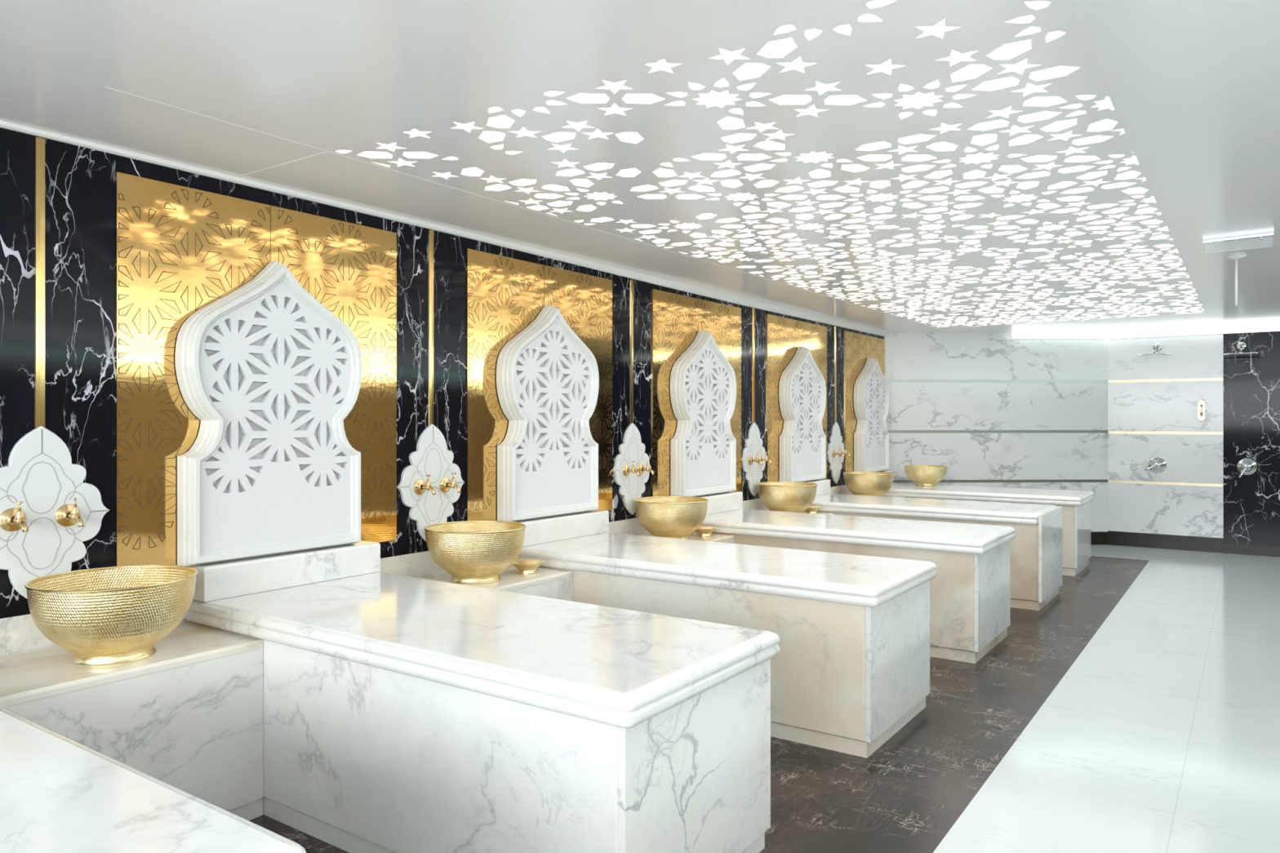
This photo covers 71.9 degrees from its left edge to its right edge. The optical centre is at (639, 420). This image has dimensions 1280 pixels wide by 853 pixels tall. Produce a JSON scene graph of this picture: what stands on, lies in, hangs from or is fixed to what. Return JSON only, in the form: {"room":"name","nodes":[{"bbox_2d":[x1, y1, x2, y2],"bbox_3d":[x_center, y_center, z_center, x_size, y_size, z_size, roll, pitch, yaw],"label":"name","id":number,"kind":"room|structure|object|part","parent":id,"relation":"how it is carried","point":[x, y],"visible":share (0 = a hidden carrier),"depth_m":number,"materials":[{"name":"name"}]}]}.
{"room":"spa","nodes":[
{"label":"spa","id":0,"kind":"room"},
{"bbox_2d":[0,127,884,656],"bbox_3d":[-0.922,0.209,4.571,0.100,2.335,12.450,0,0,35],"label":"wall","id":1,"kind":"structure","parent":0,"point":[80,182],"depth_m":3.25,"materials":[{"name":"black stone"}]},
{"bbox_2d":[34,137,44,427],"bbox_3d":[-1.996,-0.457,2.934,0.007,0.964,0.030,0,0,35],"label":"strip","id":2,"kind":"object","parent":1,"relation":"attached to","point":[39,143],"visible":1,"depth_m":2.93,"materials":[{"name":"brown metal"}]},
{"bbox_2d":[0,426,109,599],"bbox_3d":[-1.991,0.317,2.931,0.018,0.594,0.426,0,0,35],"label":"plaque","id":3,"kind":"object","parent":1,"relation":"attached to","point":[40,473],"visible":0.96,"depth_m":2.93,"materials":[{"name":"white stone"}]},
{"bbox_2d":[0,501,28,533],"bbox_3d":[-1.987,0.311,2.823,0.112,0.100,0.076,0,0,35],"label":"water tap","id":4,"kind":"object","parent":3,"relation":"attached to","point":[13,519],"visible":1,"depth_m":2.83,"materials":[{"name":"gold metal"}]},
{"bbox_3d":[-1.984,0.275,2.821,0.008,0.028,0.040,0,0,-22],"label":"handle","id":5,"kind":"part","parent":4,"relation":"part of","materials":[{"name":"gold metal"}]},
{"bbox_3d":[-1.961,0.337,2.805,0.047,0.041,0.018,0,0,35],"label":"spout","id":6,"kind":"part","parent":4,"relation":"part of","materials":[{"name":"gold metal"}]},
{"bbox_2d":[55,497,84,527],"bbox_3d":[-1.895,0.311,2.956,0.112,0.100,0.076,0,0,35],"label":"water tap","id":7,"kind":"object","parent":3,"relation":"attached to","point":[67,515],"visible":1,"depth_m":2.96,"materials":[{"name":"gold metal"}]},
{"bbox_3d":[-1.891,0.275,2.954,0.008,0.028,0.040,0,0,-34],"label":"handle","id":8,"kind":"part","parent":7,"relation":"part of","materials":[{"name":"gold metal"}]},
{"bbox_3d":[-1.868,0.337,2.938,0.047,0.041,0.018,0,0,35],"label":"spout","id":9,"kind":"part","parent":7,"relation":"part of","materials":[{"name":"gold metal"}]},
{"bbox_2d":[115,172,396,566],"bbox_3d":[-1.504,-0.158,3.640,0.009,1.445,1.244,0,0,35],"label":"wall panel","id":10,"kind":"object","parent":1,"relation":"attached to","point":[180,250],"visible":0.59,"depth_m":3.34,"materials":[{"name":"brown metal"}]},
{"bbox_2d":[396,424,464,541],"bbox_3d":[-1.020,0.317,4.326,0.018,0.594,0.426,0,0,35],"label":"plaque","id":11,"kind":"object","parent":1,"relation":"attached to","point":[432,457],"visible":0.94,"depth_m":4.30,"materials":[{"name":"white stone"}]},
{"bbox_2d":[413,474,435,495],"bbox_3d":[-1.016,0.311,4.219,0.112,0.100,0.076,0,0,35],"label":"water tap","id":12,"kind":"object","parent":11,"relation":"attached to","point":[420,486],"visible":1,"depth_m":4.22,"materials":[{"name":"gold metal"}]},
{"bbox_3d":[-0.990,0.337,4.200,0.047,0.041,0.018,0,0,35],"label":"spout","id":13,"kind":"part","parent":12,"relation":"part of","materials":[{"name":"gold metal"}]},
{"bbox_2d":[439,472,461,493],"bbox_3d":[-0.924,0.311,4.352,0.112,0.100,0.076,0,0,35],"label":"water tap","id":14,"kind":"object","parent":11,"relation":"attached to","point":[445,485],"visible":1,"depth_m":4.36,"materials":[{"name":"gold metal"}]},
{"bbox_3d":[-0.897,0.337,4.333,0.047,0.041,0.018,0,0,35],"label":"spout","id":15,"kind":"part","parent":14,"relation":"part of","materials":[{"name":"gold metal"}]},
{"bbox_2d":[428,229,433,425],"bbox_3d":[-1.025,-0.454,4.329,0.007,0.958,0.030,0,0,35],"label":"strip","id":16,"kind":"object","parent":1,"relation":"attached to","point":[430,232],"visible":1,"depth_m":4.32,"materials":[{"name":"brown metal"}]},
{"bbox_2d":[0,120,886,336],"bbox_3d":[-0.871,-0.932,4.529,0.030,0.051,12.440,0,0,35],"label":"trim","id":17,"kind":"structure","parent":1,"relation":"attached to","point":[633,275],"depth_m":4.38,"materials":[{"name":"white paint"}]},
{"bbox_2d":[466,248,612,520],"bbox_3d":[-0.532,-0.158,5.035,0.009,1.445,1.244,0,0,35],"label":"wall panel","id":18,"kind":"object","parent":1,"relation":"attached to","point":[504,295],"visible":0.56,"depth_m":4.74,"materials":[{"name":"brown metal"}]},
{"bbox_2d":[612,422,651,515],"bbox_3d":[-0.049,0.317,5.721,0.018,0.594,0.426,0,0,35],"label":"plaque","id":19,"kind":"object","parent":1,"relation":"attached to","point":[632,486],"visible":0.9,"depth_m":5.70,"materials":[{"name":"white stone"}]},
{"bbox_2d":[622,461,639,476],"bbox_3d":[-0.045,0.311,5.614,0.112,0.100,0.076,0,0,35],"label":"water tap","id":20,"kind":"object","parent":19,"relation":"attached to","point":[625,470],"visible":1,"depth_m":5.62,"materials":[{"name":"gold metal"}]},
{"bbox_3d":[-0.018,0.337,5.595,0.047,0.041,0.018,0,0,35],"label":"spout","id":21,"kind":"part","parent":20,"relation":"part of","materials":[{"name":"gold metal"}]},
{"bbox_2d":[636,460,653,475],"bbox_3d":[0.047,0.311,5.747,0.112,0.100,0.076,0,0,35],"label":"water tap","id":22,"kind":"object","parent":19,"relation":"attached to","point":[640,468],"visible":0.97,"depth_m":5.75,"materials":[{"name":"gold metal"}]},
{"bbox_2d":[630,279,633,423],"bbox_3d":[-0.054,-0.443,5.725,0.007,0.936,0.030,0,0,35],"label":"strip","id":23,"kind":"object","parent":1,"relation":"attached to","point":[631,280],"visible":1,"depth_m":5.72,"materials":[{"name":"brown metal"}]},
{"bbox_2d":[652,288,741,496],"bbox_3d":[0.439,-0.158,6.431,0.009,1.445,1.244,0,0,35],"label":"wall panel","id":24,"kind":"object","parent":1,"relation":"attached to","point":[677,319],"visible":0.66,"depth_m":6.13,"materials":[{"name":"brown metal"}]},
{"bbox_2d":[741,422,765,496],"bbox_3d":[0.922,0.317,7.117,0.018,0.594,0.426,0,0,35],"label":"plaque","id":25,"kind":"object","parent":1,"relation":"attached to","point":[753,444],"visible":0.89,"depth_m":7.09,"materials":[{"name":"white stone"}]},
{"bbox_2d":[747,453,762,465],"bbox_3d":[0.926,0.311,7.009,0.112,0.100,0.076,0,0,35],"label":"water tap","id":26,"kind":"object","parent":25,"relation":"attached to","point":[750,460],"visible":1,"depth_m":7.01,"materials":[{"name":"gold metal"}]},
{"bbox_2d":[757,452,771,464],"bbox_3d":[1.018,0.311,7.142,0.112,0.100,0.076,0,0,35],"label":"water tap","id":27,"kind":"object","parent":25,"relation":"attached to","point":[760,458],"visible":0.9,"depth_m":7.14,"materials":[{"name":"gold metal"}]},
{"bbox_2d":[752,307,754,422],"bbox_3d":[0.917,-0.440,7.120,0.007,0.930,0.030,0,0,35],"label":"strip","id":28,"kind":"object","parent":1,"relation":"attached to","point":[753,308],"visible":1,"depth_m":7.11,"materials":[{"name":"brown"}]},
{"bbox_2d":[766,314,826,481],"bbox_3d":[1.410,-0.158,7.826,0.009,1.445,1.244,0,0,35],"label":"wall panel","id":29,"kind":"object","parent":1,"relation":"attached to","point":[784,335],"visible":0.47,"depth_m":7.48,"materials":[{"name":"brown metal"}]},
{"bbox_2d":[834,326,836,422],"bbox_3d":[1.889,-0.440,8.515,0.007,0.930,0.030,0,0,35],"label":"strip","id":30,"kind":"object","parent":1,"relation":"attached to","point":[835,327],"visible":1,"depth_m":8.51,"materials":[{"name":"brown metal"}]},
{"bbox_2d":[826,422,844,484],"bbox_3d":[1.893,0.317,8.512,0.018,0.594,0.426,0,0,35],"label":"plaque","id":31,"kind":"object","parent":1,"relation":"attached to","point":[836,465],"visible":0.91,"depth_m":8.48,"materials":[{"name":"white stone"}]},
{"bbox_2d":[831,447,844,457],"bbox_3d":[1.897,0.311,8.405,0.112,0.100,0.076,0,0,35],"label":"water tap","id":32,"kind":"object","parent":31,"relation":"attached to","point":[833,453],"visible":1,"depth_m":8.40,"materials":[{"name":"gold metal"}]},
{"bbox_2d":[839,447,850,457],"bbox_3d":[1.990,0.311,8.538,0.112,0.100,0.076,0,0,35],"label":"water tap","id":33,"kind":"object","parent":31,"relation":"attached to","point":[846,451],"visible":0.78,"depth_m":8.53,"materials":[{"name":"gold metal"}]},
{"bbox_2d":[844,330,884,471],"bbox_3d":[2.349,-0.158,9.176,0.009,1.445,1.133,0,0,35],"label":"wall panel","id":34,"kind":"object","parent":1,"relation":"attached to","point":[858,347],"visible":0.48,"depth_m":8.88,"materials":[{"name":"brown metal"}]},
{"bbox_2d":[0,0,1279,333],"bbox_3d":[2.094,-1.008,3.477,6.300,0.100,14.100,0,0,35],"label":"ceiling","id":35,"kind":"structure","parent":0,"point":[1194,85],"depth_m":2.52,"materials":[{"name":"white paint"}]},
{"bbox_2d":[103,86,935,328],"bbox_3d":[0.538,-0.959,6.022,0.579,0.003,8.100,0,0,35],"label":"trim","id":36,"kind":"structure","parent":35,"relation":"attached to","point":[104,86],"depth_m":3.37,"materials":[{"name":"white paint"}]},
{"bbox_2d":[330,0,1207,328],"bbox_3d":[1.985,-1.008,5.514,2.361,0.100,7.427,0,0,35],"label":"ceiling light","id":37,"kind":"object","parent":35,"relation":"attached to","point":[940,164],"visible":1,"depth_m":3.29,"materials":[{"name":"white plastic"}]},
{"bbox_2d":[370,19,1167,266],"bbox_3d":[1.985,-0.980,5.514,2.337,0.001,7.403,0,0,35],"label":"diffuser","id":38,"kind":"object","parent":37,"relation":"attached to","point":[780,44],"depth_m":2.80,"materials":[{"name":"white plastic"}]},
{"bbox_2d":[1226,253,1246,305],"bbox_3d":[3.474,-0.813,5.136,0.100,0.290,0.100,0,0,35],"label":"pendant","id":39,"kind":"object","parent":35,"relation":"hanging from","point":[1236,257],"visible":1,"depth_m":5.13,"materials":[{"name":"white paint"}]},
{"bbox_3d":[3.474,-0.804,5.136,0.014,0.272,0.014,0,0,35],"label":"rod","id":40,"kind":"part","parent":39,"relation":"part of","materials":[{"name":"white paint"}]},
{"bbox_2d":[1202,231,1274,254],"bbox_3d":[3.120,-0.920,4.601,0.310,0.074,0.026,0,0,42],"label":"light fixture","id":41,"kind":"object","parent":35,"relation":"attached to","point":[1265,240],"visible":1,"depth_m":4.59,"materials":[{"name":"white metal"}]},
{"bbox_3d":[3.120,-0.950,4.602,0.310,0.015,0.024,0,0,42],"label":"rail","id":42,"kind":"part","parent":41,"relation":"part of","materials":[{"name":"silver metal"}]},
{"bbox_2d":[248,544,1279,852],"bbox_3d":[2.094,1.427,3.477,6.300,0.100,14.100,0,0,35],"label":"floor","id":43,"kind":"structure","parent":0,"point":[1137,710],"depth_m":3.80,"materials":[{"name":"white stone"}]},
{"bbox_2d":[0,621,263,820],"bbox_3d":[-1.764,1.069,2.836,0.495,0.615,0.904,0,0,35],"label":"marble ledge","id":44,"kind":"object","parent":43,"relation":"on","point":[187,715],"visible":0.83,"depth_m":2.82,"materials":[{"name":"white stone"}]},
{"bbox_2d":[24,564,198,665],"bbox_3d":[-1.701,0.634,2.857,0.481,0.254,0.481,0,0,-8],"label":"basin","id":45,"kind":"object","parent":44,"relation":"on","point":[108,615],"visible":1,"depth_m":2.72,"materials":[{"name":"gold metal"}]},
{"bbox_2d":[0,706,306,852],"bbox_3d":[-1.612,1.027,1.674,2.073,0.700,0.830,0,0,35],"label":"bench","id":46,"kind":"object","parent":43,"relation":"on","point":[59,793],"visible":1,"depth_m":1.53,"materials":[{"name":"white stone"}]},
{"bbox_2d":[184,572,780,852],"bbox_3d":[-0.634,1.027,3.079,2.073,0.700,0.855,0,0,35],"label":"bench","id":47,"kind":"object","parent":43,"relation":"on","point":[402,713],"visible":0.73,"depth_m":2.62,"materials":[{"name":"white stone"}]},
{"bbox_2d":[188,541,380,601],"bbox_3d":[-1.437,0.611,3.640,0.118,0.128,0.808,0,0,35],"label":"marble block","id":48,"kind":"object","parent":47,"relation":"on","point":[233,578],"visible":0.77,"depth_m":3.54,"materials":[{"name":"white stone"}]},
{"bbox_2d":[174,260,362,566],"bbox_3d":[-1.471,-0.051,3.580,0.106,1.194,0.776,0,0,35],"label":"panel","id":49,"kind":"object","parent":48,"relation":"on","point":[271,377],"visible":1,"depth_m":3.52,"materials":[{"name":"white"}]},
{"bbox_3d":[0.182,1.033,2.513,0.022,0.552,0.798,0,0,35],"label":"panel","id":50,"kind":"part","parent":47,"relation":"part of","materials":[{"name":"stone"}]},
{"bbox_2d":[418,564,573,601],"bbox_3d":[-0.793,1.069,4.232,0.495,0.615,0.904,0,0,35],"label":"marble ledge","id":51,"kind":"object","parent":43,"relation":"on","point":[552,583],"visible":0.22,"depth_m":4.29,"materials":[{"name":"white stone"}]},
{"bbox_2d":[423,520,526,583],"bbox_3d":[-0.786,0.634,4.219,0.481,0.254,0.481,0,0,-41],"label":"basin","id":52,"kind":"object","parent":51,"relation":"on","point":[472,552],"visible":1,"depth_m":4.06,"materials":[{"name":"gold metal"}]},
{"bbox_2d":[511,558,545,573],"bbox_3d":[-0.564,0.735,4.411,0.180,0.053,0.180,0,0,35],"label":"dish","id":53,"kind":"object","parent":51,"relation":"on","point":[529,566],"visible":0.98,"depth_m":4.38,"materials":[{"name":"gold metal"}]},
{"bbox_2d":[644,531,735,543],"bbox_3d":[0.178,1.069,5.627,0.495,0.615,0.904,0,0,35],"label":"marble ledge","id":54,"kind":"object","parent":43,"relation":"on","point":[716,537],"visible":0.09,"depth_m":5.76,"materials":[{"name":"white stone"}]},
{"bbox_2d":[633,496,708,539],"bbox_3d":[0.198,0.634,5.634,0.481,0.254,0.481,0,0,8],"label":"basin","id":55,"kind":"object","parent":54,"relation":"on","point":[668,517],"visible":1,"depth_m":5.47,"materials":[{"name":"gold metal"}]},
{"bbox_2d":[695,525,718,536],"bbox_3d":[0.424,0.735,5.813,0.180,0.053,0.180,0,0,35],"label":"dish","id":56,"kind":"object","parent":54,"relation":"on","point":[703,531],"visible":0.88,"depth_m":5.77,"materials":[{"name":"gold metal"}]},
{"bbox_2d":[516,532,936,758],"bbox_3d":[0.338,1.027,4.475,2.073,0.700,0.855,0,0,35],"label":"bench","id":57,"kind":"object","parent":43,"relation":"on","point":[851,669],"visible":0.71,"depth_m":3.88,"materials":[{"name":"white stone"}]},
{"bbox_2d":[515,509,608,546],"bbox_3d":[-0.466,0.611,5.035,0.118,0.128,0.808,0,0,35],"label":"marble block","id":58,"kind":"object","parent":57,"relation":"on","point":[554,528],"visible":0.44,"depth_m":4.99,"materials":[{"name":"white stone"}]},
{"bbox_2d":[496,305,599,521],"bbox_3d":[-0.500,-0.051,4.975,0.106,1.194,0.776,0,0,35],"label":"panel","id":59,"kind":"object","parent":58,"relation":"on","point":[548,379],"visible":1,"depth_m":4.92,"materials":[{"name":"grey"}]},
{"bbox_3d":[1.153,1.033,3.908,0.022,0.552,0.798,0,0,35],"label":"panel","id":60,"kind":"part","parent":57,"relation":"part of","materials":[{"name":"white stone"}]},
{"bbox_2d":[801,511,835,515],"bbox_3d":[1.149,1.069,7.022,0.495,0.615,0.904,0,0,35],"label":"marble ledge","id":61,"kind":"object","parent":43,"relation":"on","point":[819,513],"visible":0.05,"depth_m":7.22,"materials":[{"name":"white stone"}]},
{"bbox_2d":[756,481,817,512],"bbox_3d":[1.173,0.634,7.034,0.481,0.254,0.481,0,0,-29],"label":"basin","id":62,"kind":"object","parent":61,"relation":"on","point":[782,496],"visible":0.91,"depth_m":6.86,"materials":[{"name":"gold metal"}]},
{"bbox_2d":[804,505,822,513],"bbox_3d":[1.401,0.735,7.216,0.180,0.053,0.180,0,0,35],"label":"dish","id":63,"kind":"object","parent":61,"relation":"on","point":[812,508],"visible":0.82,"depth_m":7.17,"materials":[{"name":"gold metal"}]},
{"bbox_2d":[694,508,1015,663],"bbox_3d":[1.309,1.027,5.870,2.073,0.700,0.855,0,0,35],"label":"bench","id":64,"kind":"object","parent":43,"relation":"on","point":[970,591],"visible":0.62,"depth_m":5.26,"materials":[{"name":"white stone"}]},
{"bbox_2d":[695,491,742,515],"bbox_3d":[0.505,0.611,6.431,0.118,0.128,0.808,0,0,35],"label":"marble block","id":65,"kind":"object","parent":64,"relation":"on","point":[731,500],"visible":0.44,"depth_m":6.50,"materials":[{"name":"white stone"}]},
{"bbox_2d":[670,330,736,497],"bbox_3d":[0.471,-0.051,6.370,0.106,1.194,0.776,0,0,35],"label":"panel","id":66,"kind":"object","parent":65,"relation":"on","point":[703,381],"visible":0.99,"depth_m":6.30,"materials":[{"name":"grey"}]},
{"bbox_3d":[2.124,1.033,5.304,0.022,0.552,0.798,0,0,35],"label":"panel","id":67,"kind":"part","parent":64,"relation":"part of","materials":[{"name":"white stone"}]},
{"bbox_2d":[810,493,1062,610],"bbox_3d":[2.277,1.027,7.267,2.066,0.700,0.855,0,0,35],"label":"bench","id":68,"kind":"object","parent":43,"relation":"on","point":[1037,546],"visible":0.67,"depth_m":6.67,"materials":[{"name":"white stone"}]},
{"bbox_2d":[802,479,830,495],"bbox_3d":[1.476,0.611,7.826,0.118,0.128,0.808,0,0,35],"label":"marble block","id":69,"kind":"object","parent":68,"relation":"on","point":[824,485],"visible":0.39,"depth_m":7.99,"materials":[{"name":"white stone"}]},
{"bbox_2d":[778,346,826,482],"bbox_3d":[1.442,-0.051,7.766,0.106,1.194,0.776,0,0,35],"label":"panel","id":70,"kind":"object","parent":69,"relation":"on","point":[802,386],"visible":1,"depth_m":7.71,"materials":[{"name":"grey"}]},
{"bbox_3d":[3.116,0.999,6.684,0.022,0.624,0.839,0,0,35],"label":"panel","id":71,"kind":"part","parent":68,"relation":"part of","materials":[{"name":"white stone"}]},
{"bbox_2d":[882,483,1094,576],"bbox_3d":[3.251,1.027,8.661,2.073,0.700,0.855,0,0,35],"label":"bench","id":72,"kind":"object","parent":43,"relation":"on","point":[1076,504],"visible":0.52,"depth_m":8.13,"materials":[{"name":"white stone"}]},
{"bbox_2d":[904,465,947,485],"bbox_3d":[2.964,0.576,9.146,0.433,0.198,0.433,0,0,22],"label":"basin","id":73,"kind":"object","parent":72,"relation":"on","point":[922,475],"visible":1,"depth_m":9.00,"materials":[{"name":"gold metal"}]},
{"bbox_3d":[4.067,1.033,8.094,0.022,0.552,0.798,0,0,35],"label":"panel","id":74,"kind":"part","parent":72,"relation":"part of","materials":[{"name":"white stone"}]},
{"bbox_3d":[2.448,0.611,9.222,0.118,0.128,0.808,0,0,35],"label":"marble block","id":75,"kind":"object","parent":72,"relation":"on","visible":0},
{"bbox_2d":[853,357,889,471],"bbox_3d":[2.413,-0.051,9.161,0.106,1.194,0.776,0,0,35],"label":"panel","id":76,"kind":"object","parent":75,"relation":"on","point":[871,388],"visible":0.99,"depth_m":9.09,"materials":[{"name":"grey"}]},
{"bbox_3d":[2.120,1.069,8.418,0.495,0.615,0.904,0,0,35],"label":"marble ledge","id":77,"kind":"object","parent":43,"relation":"on","visible":0},
{"bbox_2d":[843,471,894,496],"bbox_3d":[2.197,0.634,8.474,0.481,0.254,0.481,0,0,-20],"label":"basin","id":78,"kind":"object","parent":77,"relation":"on","point":[861,482],"visible":0.88,"depth_m":8.30,"materials":[{"name":"gold metal"}]},
{"bbox_2d":[884,332,1107,544],"bbox_3d":[3.926,0.209,9.758,2.508,2.335,0.140,0,0,-2],"label":"wall","id":79,"kind":"structure","parent":0,"point":[913,406],"depth_m":9.69,"materials":[{"name":"white stone"}]},
{"bbox_2d":[885,379,1107,382],"bbox_3d":[3.919,-0.429,9.687,2.484,0.030,0.002,0,0,-2],"label":"trim","id":80,"kind":"structure","parent":79,"relation":"attached to","point":[887,380],"depth_m":9.69,"materials":[{"name":"silver metal"}]},
{"bbox_2d":[887,430,1107,432],"bbox_3d":[3.919,0.126,9.687,2.484,0.030,0.002,0,0,-2],"label":"trim","id":81,"kind":"structure","parent":79,"relation":"attached to","point":[889,431],"depth_m":9.69,"materials":[{"name":"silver metal"}]},
{"bbox_2d":[893,479,1107,482],"bbox_3d":[3.919,0.671,9.687,2.484,0.030,0.002,0,0,-2],"label":"trim","id":82,"kind":"structure","parent":79,"relation":"attached to","point":[1087,480],"depth_m":9.69,"materials":[{"name":"silver metal"}]},
{"bbox_2d":[1011,333,1107,338],"bbox_3d":[4.610,-0.923,9.684,1.058,0.062,0.045,0,0,-2],"label":"strip light","id":83,"kind":"object","parent":79,"relation":"attached to","point":[1014,335],"visible":1,"depth_m":9.67,"materials":[{"name":"white paint"}]},
{"bbox_2d":[1107,324,1279,557],"bbox_3d":[6.905,0.209,8.596,4.250,2.335,0.140,0,0,35],"label":"wall","id":84,"kind":"structure","parent":0,"point":[1242,516],"depth_m":9.25,"materials":[{"name":"white stone"}]},
{"bbox_2d":[1137,343,1171,356],"bbox_3d":[5.398,-0.743,9.241,0.310,0.155,0.523,0,0,35],"label":"shower","id":85,"kind":"object","parent":84,"relation":"attached to","point":[1158,346],"visible":1,"depth_m":9.15,"materials":[{"name":"silver metal"}]},
{"bbox_3d":[5.338,-0.681,9.153,0.310,0.033,0.310,0,0,35],"label":"spray plate","id":86,"kind":"part","parent":85,"relation":"part of","materials":[{"name":"silver metal"}]},
{"bbox_3d":[5.436,-0.743,9.295,0.022,0.100,0.367,0,0,35],"label":"shower arm","id":87,"kind":"part","parent":85,"relation":"part of","materials":[{"name":"silver metal"}]},
{"bbox_2d":[1144,457,1166,472],"bbox_3d":[5.506,0.482,9.423,0.204,0.172,0.101,0,0,35],"label":"shower mixer","id":88,"kind":"object","parent":84,"relation":"attached to","point":[1154,465],"visible":1,"depth_m":9.42,"materials":[{"name":"silver metal"}]},
{"bbox_3d":[5.458,0.506,9.422,0.130,0.077,0.036,0,0,17],"label":"lever","id":89,"kind":"part","parent":88,"relation":"part of","materials":[{"name":"silver metal"}]},
{"bbox_2d":[1108,431,1223,435],"bbox_3d":[5.598,0.137,9.419,1.056,0.030,0.003,0,0,35],"label":"trim","id":90,"kind":"structure","parent":84,"relation":"attached to","point":[1109,432],"depth_m":9.44,"materials":[{"name":"gold metal"}]},
{"bbox_2d":[1108,480,1223,487],"bbox_3d":[5.598,0.677,9.419,1.056,0.030,0.003,0,0,35],"label":"trim","id":91,"kind":"structure","parent":84,"relation":"attached to","point":[1109,481],"depth_m":9.41,"materials":[{"name":"gold metal"}]},
{"bbox_2d":[1108,377,1223,382],"bbox_3d":[5.598,-0.423,9.419,1.056,0.030,0.003,0,0,35],"label":"trim","id":92,"kind":"structure","parent":84,"relation":"attached to","point":[1194,379],"depth_m":9.40,"materials":[{"name":"gold metal"}]},
{"bbox_2d":[1109,324,1279,338],"bbox_3d":[6.220,-0.923,8.958,2.588,0.062,0.044,0,0,35],"label":"strip light","id":93,"kind":"object","parent":84,"relation":"attached to","point":[1273,327],"visible":1,"depth_m":9.22,"materials":[{"name":"white paint"}]},
{"bbox_2d":[1197,400,1204,421],"bbox_3d":[5.862,-0.101,9.207,0.066,0.224,0.046,0,0,35],"label":"wall fitting","id":94,"kind":"object","parent":84,"relation":"attached to","point":[1201,403],"visible":1,"depth_m":9.21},
{"bbox_2d":[1222,342,1260,355],"bbox_3d":[6.013,-0.723,8.819,0.310,0.155,0.523,0,0,35],"label":"shower","id":95,"kind":"object","parent":84,"relation":"attached to","point":[1239,346],"visible":1,"depth_m":8.73,"materials":[{"name":"silver metal"}]},
{"bbox_3d":[5.952,-0.661,8.732,0.310,0.033,0.310,0,0,35],"label":"spray plate","id":96,"kind":"part","parent":95,"relation":"part of","materials":[{"name":"silver metal"}]},
{"bbox_2d":[1236,457,1257,478],"bbox_3d":[6.172,0.491,8.966,0.172,0.200,0.101,0,0,35],"label":"shower mixer","id":97,"kind":"object","parent":84,"relation":"attached to","point":[1246,466],"visible":1,"depth_m":8.97,"materials":[{"name":"silver metal"}]},
{"bbox_3d":[6.134,0.529,8.960,0.092,0.124,0.035,0,0,4],"label":"lever","id":98,"kind":"part","parent":97,"relation":"part of","materials":[{"name":"silver metal"}]}
]}

